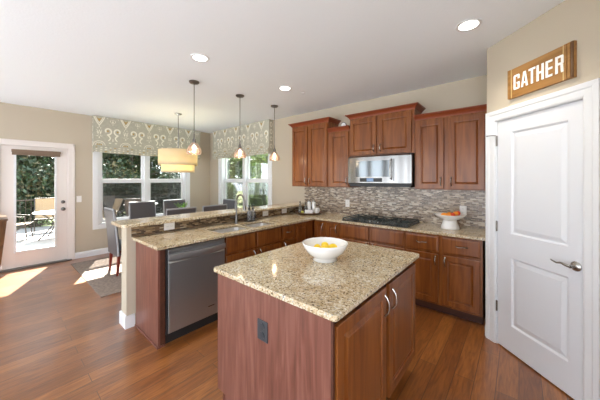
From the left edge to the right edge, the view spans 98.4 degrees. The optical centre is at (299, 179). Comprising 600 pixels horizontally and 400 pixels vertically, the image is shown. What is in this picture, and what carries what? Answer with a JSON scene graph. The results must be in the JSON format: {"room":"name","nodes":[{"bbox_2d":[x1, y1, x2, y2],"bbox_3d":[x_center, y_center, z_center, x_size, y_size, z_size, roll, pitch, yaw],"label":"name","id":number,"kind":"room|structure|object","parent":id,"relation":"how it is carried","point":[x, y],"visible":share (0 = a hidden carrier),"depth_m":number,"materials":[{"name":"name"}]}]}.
{"room":"kitchen","nodes":[
{"label":"kitchen","id":0,"kind":"room"},
{"bbox_2d":[0,102,209,252],"bbox_3d":[-4.441,0.128,4.761,0.150,2.745,6.340,0,0,40],"label":"wall","id":1,"kind":"structure","parent":0,"point":[17,122],"depth_m":4.94,"materials":[{"name":"beige paint"}]},
{"bbox_2d":[0,138,74,272],"bbox_3d":[-4.597,0.420,4.514,0.190,2.160,1.021,0,0,40],"label":"door","id":2,"kind":"structure","parent":1,"relation":"in","point":[63,250],"depth_m":4.54,"materials":[{"name":"white paint"}]},
{"bbox_2d":[11,149,60,156],"bbox_3d":[-4.559,-0.454,4.494,0.046,0.092,0.600,0,0,40],"label":"shade","id":3,"kind":"object","parent":2,"relation":"attached to","point":[31,152],"depth_m":4.48,"materials":[{"name":"brown fabric"}]},
{"bbox_2d":[76,196,81,201],"bbox_3d":[-4.199,0.374,4.923,0.010,0.120,0.075,0,0,40],"label":"light switch","id":4,"kind":"object","parent":1,"relation":"attached to","point":[78,198],"visible":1,"depth_m":4.92,"materials":[{"name":"white plastic"}]},
{"bbox_2d":[75,247,108,258],"bbox_3d":[-4.426,1.442,4.650,0.016,0.115,6.190,0,0,40],"label":"baseboard","id":5,"kind":"structure","parent":1,"relation":"attached to","point":[89,253],"depth_m":5.06,"materials":[{"name":"white paint"}]},
{"bbox_2d":[93,151,189,229],"bbox_3d":[-3.487,0.055,5.876,0.168,1.870,1.965,0,0,40],"label":"window","id":6,"kind":"structure","parent":1,"relation":"in","point":[99,222],"depth_m":5.58,"materials":[{"name":"white paint"}]},
{"bbox_2d":[92,115,200,158],"bbox_3d":[-3.309,-0.878,5.868,0.144,0.727,2.220,0,0,40],"label":"window valance","id":7,"kind":"object","parent":1,"relation":"attached to","point":[109,135],"visible":0.85,"depth_m":5.55,"materials":[{"name":"beige fabric"}]},
{"bbox_2d":[122,213,289,323],"bbox_3d":[-0.860,0.985,3.773,0.155,1.030,2.927,0,0,40],"label":"wall","id":8,"kind":"structure","parent":0,"point":[128,245],"depth_m":2.64,"materials":[{"name":"beige paint"}]},
{"bbox_2d":[119,310,134,329],"bbox_3d":[-0.872,1.435,3.760,0.186,0.130,2.923,0,0,40],"label":"baseboard","id":9,"kind":"structure","parent":8,"relation":"attached to","point":[126,322],"depth_m":2.63,"materials":[{"name":"white paint"}]},
{"bbox_2d":[111,202,311,227],"bbox_3d":[-0.874,0.454,3.734,0.385,0.032,2.997,0,0,40],"label":"countertop","id":10,"kind":"structure","parent":8,"relation":"on","point":[128,223],"depth_m":3.14,"materials":[{"name":"beige stone"}]},
{"bbox_2d":[131,206,306,236],"bbox_3d":[-0.786,0.527,3.730,0.011,0.113,2.873,0,0,40],"label":"backsplash","id":11,"kind":"structure","parent":8,"relation":"attached to","point":[158,228],"depth_m":3.22,"materials":[{"name":"brown tile"}]},
{"bbox_2d":[164,222,174,229],"bbox_3d":[-1.467,0.528,2.909,0.008,0.075,0.115,0,0,40],"label":"wall outlet","id":12,"kind":"object","parent":11,"relation":"attached to","point":[167,226],"visible":0.98,"depth_m":2.91,"materials":[{"name":"white plastic"}]},
{"bbox_2d":[0,0,564,132],"bbox_3d":[-0.778,-1.305,1.666,9.740,0.120,6.340,0,0,40],"label":"ceiling","id":13,"kind":"structure","parent":0,"point":[130,60],"depth_m":2.54,"materials":[{"name":"white paint"}]},
{"bbox_2d":[158,113,197,172],"bbox_3d":[-2.307,-0.690,4.908,0.682,1.111,0.682,0,0,40],"label":"drum chandelier","id":14,"kind":"object","parent":13,"relation":"hanging from","point":[172,160],"visible":0.99,"depth_m":4.64,"materials":[{"name":"beige fabric"}]},
{"bbox_2d":[187,80,201,154],"bbox_3d":[-1.349,-0.782,3.300,0.180,0.925,0.180,0,0,40],"label":"pendant light","id":15,"kind":"object","parent":13,"relation":"hanging from","point":[193,144],"visible":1,"depth_m":3.28,"materials":[{"name":"clear glass"}]},
{"bbox_2d":[190,53,208,61],"bbox_3d":[-1.025,-1.242,2.653,0.184,0.006,0.184,0,0,40],"label":"recessed light","id":16,"kind":"object","parent":13,"relation":"in","point":[197,57],"visible":1,"depth_m":2.64,"materials":[{"name":"white paint"}]},
{"bbox_2d":[234,94,245,157],"bbox_3d":[-0.890,-0.782,3.842,0.180,0.925,0.180,0,0,40],"label":"pendant light","id":17,"kind":"object","parent":13,"relation":"hanging from","point":[239,150],"visible":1,"depth_m":3.82,"materials":[{"name":"clear glass"}]},
{"bbox_2d":[269,105,279,160],"bbox_3d":[-0.432,-0.782,4.385,0.180,0.925,0.180,0,0,40],"label":"pendant light","id":18,"kind":"object","parent":13,"relation":"hanging from","point":[274,153],"visible":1,"depth_m":4.37,"materials":[{"name":"clear glass"}]},
{"bbox_2d":[278,86,291,90],"bbox_3d":[-0.205,-1.242,3.538,0.184,0.006,0.184,0,0,40],"label":"recessed light","id":19,"kind":"object","parent":13,"relation":"in","point":[283,88],"visible":1,"depth_m":3.54,"materials":[{"name":"white paint"}]},
{"bbox_2d":[455,18,481,31],"bbox_3d":[1.361,-1.242,2.091,0.184,0.006,0.184,0,0,40],"label":"recessed light","id":20,"kind":"object","parent":13,"relation":"in","point":[470,24],"visible":1,"depth_m":2.09,"materials":[{"name":"white paint"}]},
{"bbox_2d":[0,251,573,399],"bbox_3d":[-0.778,1.550,1.666,9.740,0.100,6.340,0,0,40],"label":"floor","id":21,"kind":"structure","parent":0,"point":[60,339],"depth_m":2.19,"materials":[{"name":"brown wood"}]},
{"bbox_2d":[0,215,7,267],"bbox_3d":[-4.362,1.022,3.607,0.560,0.955,0.380,0,0,40],"label":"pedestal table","id":22,"kind":"object","parent":21,"relation":"on","point":[3,219],"visible":1,"depth_m":3.57,"materials":[{"name":"brown wood"}]},
{"bbox_2d":[71,254,121,296],"bbox_3d":[-2.390,1.496,4.992,2.005,0.008,2.780,0,0,40],"label":"area rug","id":23,"kind":"object","parent":21,"relation":"on","point":[104,281],"visible":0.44,"depth_m":4.06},
{"bbox_2d":[104,207,121,276],"bbox_3d":[-2.836,0.972,4.282,0.500,1.039,0.559,0,0,40],"label":"dining chair","id":24,"kind":"object","parent":23,"relation":"on","point":[114,243],"visible":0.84,"depth_m":4.02,"materials":[{"name":"grey fabric"}]},
{"bbox_2d":[129,201,155,218],"bbox_3d":[-3.028,0.972,5.138,0.559,1.039,0.500,0,0,40],"label":"dining chair","id":25,"kind":"object","parent":23,"relation":"on","point":[143,209],"visible":0.41,"depth_m":5.27,"materials":[{"name":"grey fabric"}]},
{"bbox_2d":[163,199,185,215],"bbox_3d":[-2.609,0.972,5.635,0.559,1.039,0.500,0,0,40],"label":"dining chair","id":26,"kind":"object","parent":23,"relation":"on","point":[167,204],"visible":0.26,"depth_m":5.73,"materials":[{"name":"grey fabric"}]},
{"bbox_2d":[165,207,196,215],"bbox_3d":[-2.086,0.972,4.303,0.559,1.039,0.500,0,0,40],"label":"dining chair","id":27,"kind":"object","parent":23,"relation":"on","point":[174,211],"visible":0.16,"depth_m":4.10,"materials":[{"name":"grey fabric"}]},
{"bbox_2d":[202,204,226,211],"bbox_3d":[-1.708,0.972,4.782,0.559,1.039,0.500,0,0,40],"label":"dining chair","id":28,"kind":"object","parent":23,"relation":"on","point":[220,206],"visible":0.16,"depth_m":4.58,"materials":[{"name":"grey fabric"}]},
{"bbox_2d":[223,199,235,208],"bbox_3d":[-1.780,0.972,5.733,0.500,1.039,0.559,0,0,40],"label":"dining chair","id":29,"kind":"object","parent":23,"relation":"on","point":[230,203],"visible":0.14,"depth_m":5.87,"materials":[{"name":"grey fabric"}]},
{"bbox_2d":[135,242,164,349],"bbox_3d":[-1.448,1.058,2.487,0.567,0.885,0.074,0,0,40],"label":"cabinet end panel","id":30,"kind":"object","parent":21,"relation":"on","point":[150,263],"visible":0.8,"depth_m":2.39,"materials":[{"name":"brown wood"}]},
{"bbox_2d":[165,238,225,343],"bbox_3d":[-1.201,1.061,2.725,0.608,0.878,0.600,0,0,40],"label":"dishwasher","id":31,"kind":"object","parent":21,"relation":"on","point":[191,281],"visible":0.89,"depth_m":2.49,"materials":[{"name":"silver metal"}]},
{"bbox_2d":[225,226,280,263],"bbox_3d":[-0.727,1.058,3.305,0.634,0.885,0.860,0,0,40],"label":"base cabinet","id":32,"kind":"object","parent":21,"relation":"on","point":[241,246],"visible":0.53,"depth_m":3.06,"materials":[{"name":"brown wood"}]},
{"bbox_2d":[256,223,294,247],"bbox_3d":[-0.362,1.058,3.736,0.634,0.885,0.270,0,0,40],"label":"base cabinet","id":33,"kind":"object","parent":21,"relation":"on","point":[287,231],"visible":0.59,"depth_m":3.54,"materials":[{"name":"brown wood"}]},
{"bbox_2d":[295,220,313,243],"bbox_3d":[0.043,1.058,4.245,0.595,0.885,1.030,0,0,40],"label":"base cabinet","id":34,"kind":"object","parent":21,"relation":"on","point":[303,230],"visible":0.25,"depth_m":3.81,"materials":[{"name":"brown wood"}]},
{"bbox_2d":[132,212,485,250],"bbox_3d":[0.277,0.600,2.834,2.759,0.030,2.870,0,0,40],"label":"countertop","id":35,"kind":"structure","parent":34,"relation":"on","point":[165,240],"depth_m":2.96,"materials":[{"name":"beige stone"}]},
{"bbox_2d":[230,194,245,223],"bbox_3d":[-0.797,0.387,3.329,0.224,0.396,0.129,0,0,40],"label":"kitchen faucet","id":36,"kind":"object","parent":35,"relation":"on","point":[238,195],"visible":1,"depth_m":3.39,"materials":[{"name":"grey metal"}]},
{"bbox_2d":[214,223,270,249],"bbox_3d":[-0.697,0.699,3.247,0.341,0.163,0.868,0,0,40],"label":"sink","id":37,"kind":"object","parent":35,"relation":"in","point":[257,224],"visible":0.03,"depth_m":3.31,"materials":[{"name":"silver metal"}]},
{"bbox_2d":[214,227,244,249],"bbox_3d":[-0.836,0.699,3.083,0.341,0.163,0.438,0,0,40],"label":"basin","id":38,"kind":"object","parent":37,"relation":"in","point":[234,228],"depth_m":3.25,"materials":[{"name":"grey metal"}]},
{"bbox_2d":[245,223,270,226],"bbox_3d":[-0.552,0.699,3.419,0.341,0.163,0.418,0,0,40],"label":"basin","id":39,"kind":"object","parent":37,"relation":"in","point":[258,224],"depth_m":3.61,"materials":[{"name":"grey metal"}]},
{"bbox_2d":[295,210,322,214],"bbox_3d":[0.155,0.567,4.412,0.480,0.036,0.480,0,0,40],"label":"serving tray","id":40,"kind":"object","parent":35,"relation":"on","point":[320,212],"visible":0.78,"depth_m":4.24,"materials":[{"name":"brown wood"}]},
{"bbox_2d":[307,200,310,209],"bbox_3d":[0.160,0.466,4.522,0.066,0.213,0.066,0,0,40],"label":"canister","id":41,"kind":"object","parent":40,"relation":"on","point":[309,201],"visible":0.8,"depth_m":4.49,"materials":[{"name":"white ceramic"}]},
{"bbox_2d":[312,200,315,211],"bbox_3d":[0.240,0.466,4.527,0.066,0.213,0.066,0,0,40],"label":"canister","id":42,"kind":"object","parent":40,"relation":"on","point":[313,201],"visible":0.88,"depth_m":4.50,"materials":[{"name":"white ceramic"}]},
{"bbox_2d":[342,214,419,227],"bbox_3d":[1.107,0.564,3.595,0.910,0.042,0.510,0,0,40],"label":"gas cooktop","id":43,"kind":"object","parent":35,"relation":"in","point":[371,219],"visible":1,"depth_m":3.51,"materials":[{"name":"black metal"}]},
{"bbox_2d":[434,212,466,229],"bbox_3d":[1.782,0.499,3.077,0.336,0.172,0.336,0,0,40],"label":"pedestal bowl","id":44,"kind":"object","parent":35,"relation":"on","point":[449,222],"visible":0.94,"depth_m":3.00,"materials":[{"name":"white ceramic"}]},
{"bbox_3d":[-0.680,0.525,3.598,0.086,0.121,0.155,0,0,40],"label":"soap caddy","id":45,"kind":"object","parent":35,"relation":"on","visible":0},
{"bbox_2d":[251,205,254,220],"bbox_3d":[-0.656,0.466,3.620,0.060,0.218,0.070,0,0,-15],"label":"soap bottle","id":46,"kind":"object","parent":45,"relation":"in","point":[252,205],"visible":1,"depth_m":3.64,"materials":[{"name":"black plastic"}]},
{"bbox_2d":[218,263,414,399],"bbox_3d":[0.187,1.058,1.857,0.949,0.884,1.172,0,0,40],"label":"kitchen island","id":47,"kind":"object","parent":21,"relation":"on","point":[270,347],"visible":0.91,"depth_m":1.43,"materials":[{"name":"brown wood"}]},
{"bbox_2d":[257,318,267,343],"bbox_3d":[-0.207,0.835,1.430,0.082,0.112,0.006,0,0,40],"label":"outlet","id":48,"kind":"object","parent":47,"relation":"attached to","point":[262,323],"depth_m":1.42,"materials":[{"name":"black plastic"}]},
{"bbox_2d":[214,241,418,321],"bbox_3d":[0.182,0.600,1.884,0.962,0.030,1.230,0,0,40],"label":"island countertop","id":49,"kind":"structure","parent":47,"relation":"on","point":[290,274],"depth_m":1.61,"materials":[{"name":"beige stone"}]},
{"bbox_2d":[302,237,347,262],"bbox_3d":[0.182,0.521,1.889,0.331,0.128,0.331,0,0,40],"label":"serving bowl","id":50,"kind":"object","parent":49,"relation":"on","point":[321,255],"visible":0.97,"depth_m":1.81,"materials":[{"name":"white ceramic"}]},
{"bbox_2d":[329,244,337,247],"bbox_3d":[0.239,0.497,1.894,0.066,0.052,0.058,0,0,21],"label":"lemon","id":51,"kind":"object","parent":50,"relation":"in","point":[330,245],"visible":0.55,"depth_m":1.88,"materials":[{"name":"yellow food"}]},
{"bbox_2d":[314,220,325,237],"bbox_3d":[0.475,1.058,4.126,0.220,0.885,0.634,0,0,40],"label":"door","id":52,"kind":"structure","parent":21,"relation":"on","point":[319,225],"depth_m":3.92,"materials":[{"name":"brown wood"}]},
{"bbox_2d":[326,221,339,238],"bbox_3d":[0.649,1.058,3.979,0.235,0.885,0.634,0,0,40],"label":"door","id":53,"kind":"structure","parent":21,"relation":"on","point":[332,228],"depth_m":3.77,"materials":[{"name":"brown wood"}]},
{"bbox_2d":[340,223,404,250],"bbox_3d":[1.087,1.058,3.610,0.910,0.885,0.634,0,0,40],"label":"base cabinet","id":54,"kind":"object","parent":21,"relation":"on","point":[375,236],"visible":0.18,"depth_m":3.36,"materials":[{"name":"brown wood"}]},
{"bbox_2d":[405,231,485,323],"bbox_3d":[1.726,1.058,3.069,0.765,0.885,0.634,0,0,40],"label":"base cabinet","id":55,"kind":"object","parent":21,"relation":"on","point":[450,272],"visible":0.96,"depth_m":2.81,"materials":[{"name":"brown wood"}]},
{"bbox_2d":[210,75,486,228],"bbox_3d":[1.276,0.128,3.982,9.590,2.745,0.150,0,0,40],"label":"wall","id":56,"kind":"structure","parent":0,"point":[469,92],"depth_m":4.33,"materials":[{"name":"beige paint"}]},
{"bbox_2d":[212,119,272,158],"bbox_3d":[-1.425,-0.878,6.068,2.132,0.727,0.144,0,0,40],"label":"window valance","id":57,"kind":"object","parent":56,"relation":"attached to","point":[256,138],"visible":0.98,"depth_m":5.85,"materials":[{"name":"beige fabric"}]},
{"bbox_2d":[218,153,271,207],"bbox_3d":[-1.307,0.055,6.153,2.000,1.870,0.168,0,0,40],"label":"window","id":58,"kind":"structure","parent":56,"relation":"in","point":[250,176],"depth_m":6.11,"materials":[{"name":"glass"}]},
{"bbox_2d":[288,117,340,186],"bbox_3d":[0.238,-0.433,4.519,0.890,1.116,0.366,0,0,40],"label":"upper cabinet","id":59,"kind":"object","parent":56,"relation":"attached to","point":[309,138],"visible":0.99,"depth_m":4.37,"materials":[{"name":"brown wood"}]},
{"bbox_2d":[326,125,353,187],"bbox_3d":[0.685,-0.343,4.140,0.388,0.936,0.366,0,0,40],"label":"upper cabinet","id":60,"kind":"object","parent":56,"relation":"attached to","point":[338,137],"visible":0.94,"depth_m":4.03,"materials":[{"name":"brown wood"}]},
{"bbox_2d":[345,102,425,156],"bbox_3d":[1.191,-0.653,3.713,1.043,0.626,0.366,0,0,40],"label":"upper cabinet","id":61,"kind":"object","parent":56,"relation":"attached to","point":[390,130],"visible":0.94,"depth_m":3.55,"materials":[{"name":"brown wood"}]},
{"bbox_2d":[348,153,414,186],"bbox_3d":[1.147,-0.114,3.655,0.905,0.442,0.472,0,0,40],"label":"microwave","id":62,"kind":"object","parent":61,"relation":"attached to","point":[388,170],"visible":0.98,"depth_m":3.46,"materials":[{"name":"silver metal"}]},
{"bbox_2d":[305,187,485,227],"bbox_3d":[1.176,0.342,3.960,2.844,0.484,0.010,0,0,40],"label":"tile backsplash","id":63,"kind":"structure","parent":56,"relation":"attached to","point":[421,205],"depth_m":3.70,"materials":[{"name":"grey tile"}]},
{"bbox_2d":[345,200,349,206],"bbox_3d":[0.784,0.395,4.279,0.075,0.120,0.008,0,0,40],"label":"wall outlet","id":64,"kind":"object","parent":63,"relation":"attached to","point":[347,202],"visible":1,"depth_m":4.28,"materials":[{"name":"white plastic"}]},
{"bbox_2d":[460,206,466,214],"bbox_3d":[2.031,0.390,3.225,0.075,0.120,0.008,0,0,40],"label":"wall outlet","id":65,"kind":"object","parent":63,"relation":"attached to","point":[463,209],"visible":0.73,"depth_m":3.22,"materials":[{"name":"white plastic"}]},
{"bbox_2d":[413,104,486,190],"bbox_3d":[1.846,-0.343,3.159,0.778,0.936,0.366,0,0,40],"label":"upper cabinet","id":66,"kind":"object","parent":56,"relation":"attached to","point":[450,145],"visible":0.91,"depth_m":3.03,"materials":[{"name":"brown wood"}]},
{"bbox_2d":[487,0,599,112],"bbox_3d":[1.895,0.128,1.860,0.110,2.745,1.250,0,0,-5],"label":"wall","id":67,"kind":"structure","parent":0,"point":[568,21],"depth_m":1.91,"materials":[{"name":"beige paint"}]},
{"bbox_2d":[508,40,576,99],"bbox_3d":[1.815,-0.806,1.976,0.028,0.244,0.497,0,0,-5],"label":"wall sign","id":68,"kind":"object","parent":67,"relation":"attached to","point":[559,65],"visible":1,"depth_m":1.92,"materials":[{"name":"brown wood"}]},
{"bbox_2d":[486,78,599,399],"bbox_3d":[1.853,0.438,2.033,0.165,2.124,0.874,0,0,-5],"label":"door","id":69,"kind":"structure","parent":67,"relation":"in","point":[543,152],"depth_m":1.93,"materials":[{"name":"white paint"}]},
{"label":"outside","id":70,"kind":"structure","parent":0,"visible":0},
{"bbox_2d":[16,206,161,228],"bbox_3d":[-8.405,1.960,21.505,27.400,0.280,46.000,0,0,40],"label":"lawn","id":71,"kind":"structure","parent":70,"point":[49,221],"depth_m":11.18,"materials":[{"name":"green plant"}]},
{"bbox_2d":[16,161,54,228],"bbox_3d":[-9.364,0.640,9.430,1.611,2.644,2.441,0,0,40],"label":"shrub","id":72,"kind":"object","parent":71,"relation":"on","point":[41,184],"visible":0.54,"depth_m":9.08,"materials":[{"name":"green plant"}]},
{"bbox_2d":[16,155,54,220],"bbox_3d":[-11.879,-1.585,10.996,4.349,7.214,4.260,0,0,40],"label":"tree","id":73,"kind":"object","parent":71,"relation":"on","point":[20,159],"visible":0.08,"depth_m":10.50,"materials":[{"name":"green plant"}]},
{"bbox_2d":[102,164,151,217],"bbox_3d":[-7.815,0.640,11.264,1.611,2.644,2.441,0,0,40],"label":"shrub","id":74,"kind":"object","parent":71,"relation":"on","point":[117,189],"visible":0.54,"depth_m":11.05,"materials":[{"name":"green plant"}]},
{"bbox_2d":[102,153,164,212],"bbox_3d":[-9.414,-1.585,14.453,4.349,7.214,4.260,0,0,-34],"label":"tree","id":75,"kind":"object","parent":71,"relation":"on","point":[133,162],"visible":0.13,"depth_m":13.77,"materials":[{"name":"green plant"}]},
{"bbox_2d":[139,158,168,195],"bbox_3d":[-11.710,-1.585,19.681,4.260,7.214,4.349,0,0,-42],"label":"tree","id":76,"kind":"object","parent":71,"relation":"on","point":[153,176],"visible":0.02,"depth_m":18.86,"materials":[{"name":"green plant"}]},
{"bbox_2d":[153,172,180,212],"bbox_3d":[-6.202,0.640,13.173,1.611,2.644,2.441,0,0,40],"label":"shrub","id":77,"kind":"object","parent":71,"relation":"on","point":[175,187],"visible":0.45,"depth_m":12.63,"materials":[{"name":"green plant"}]},
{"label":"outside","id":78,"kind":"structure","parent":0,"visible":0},
{"bbox_2d":[16,225,54,250],"bbox_3d":[-6.307,1.710,7.294,5.950,0.180,15.000,0,0,40],"label":"patio slab","id":79,"kind":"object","parent":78,"point":[45,241],"depth_m":7.09,"materials":[{"name":"concrete"}]},
{"bbox_2d":[16,214,33,240],"bbox_3d":[-7.641,1.107,6.872,0.736,1.044,0.538,0,0,-35],"label":"patio chair","id":80,"kind":"object","parent":79,"relation":"on","point":[24,223],"visible":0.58,"depth_m":7.01,"materials":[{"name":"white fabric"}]},
{"bbox_2d":[32,210,54,240],"bbox_3d":[-6.749,1.262,7.274,1.080,0.735,1.080,0,0,40],"label":"patio table","id":81,"kind":"object","parent":79,"relation":"on","point":[44,213],"visible":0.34,"depth_m":6.99,"materials":[{"name":"white plastic"}]},
{"bbox_2d":[34,198,54,233],"bbox_3d":[-7.899,1.107,8.060,0.538,1.044,0.736,0,0,-45],"label":"patio chair","id":82,"kind":"object","parent":79,"relation":"on","point":[40,204],"visible":0.53,"depth_m":8.19,"materials":[{"name":"brown fabric"}]},
{"bbox_2d":[16,193,180,227],"bbox_3d":[-8.204,1.119,9.270,0.060,1.000,10.030,0,0,40],"label":"railing","id":83,"kind":"object","parent":79,"relation":"on","point":[139,195],"visible":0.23,"depth_m":10.33,"materials":[{"name":"brown metal"}]},
{"bbox_2d":[103,198,123,216],"bbox_3d":[-5.901,1.107,7.913,0.538,1.044,0.736,0,0,30],"label":"patio chair","id":84,"kind":"object","parent":79,"relation":"on","point":[117,202],"visible":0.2,"depth_m":8.15,"materials":[{"name":"brown fabric"}]},
{"bbox_2d":[103,195,124,217],"bbox_3d":[-6.856,1.107,9.665,0.736,1.044,0.538,0,0,10],"label":"patio chair","id":85,"kind":"object","parent":79,"relation":"on","point":[108,200],"visible":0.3,"depth_m":9.67,"materials":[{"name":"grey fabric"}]},
{"bbox_2d":[124,198,140,216],"bbox_3d":[-5.214,1.107,8.278,0.538,1.044,0.736,0,0,-20],"label":"patio chair","id":86,"kind":"object","parent":79,"relation":"on","point":[126,201],"visible":0.19,"depth_m":7.96,"materials":[{"name":"brown fabric"}]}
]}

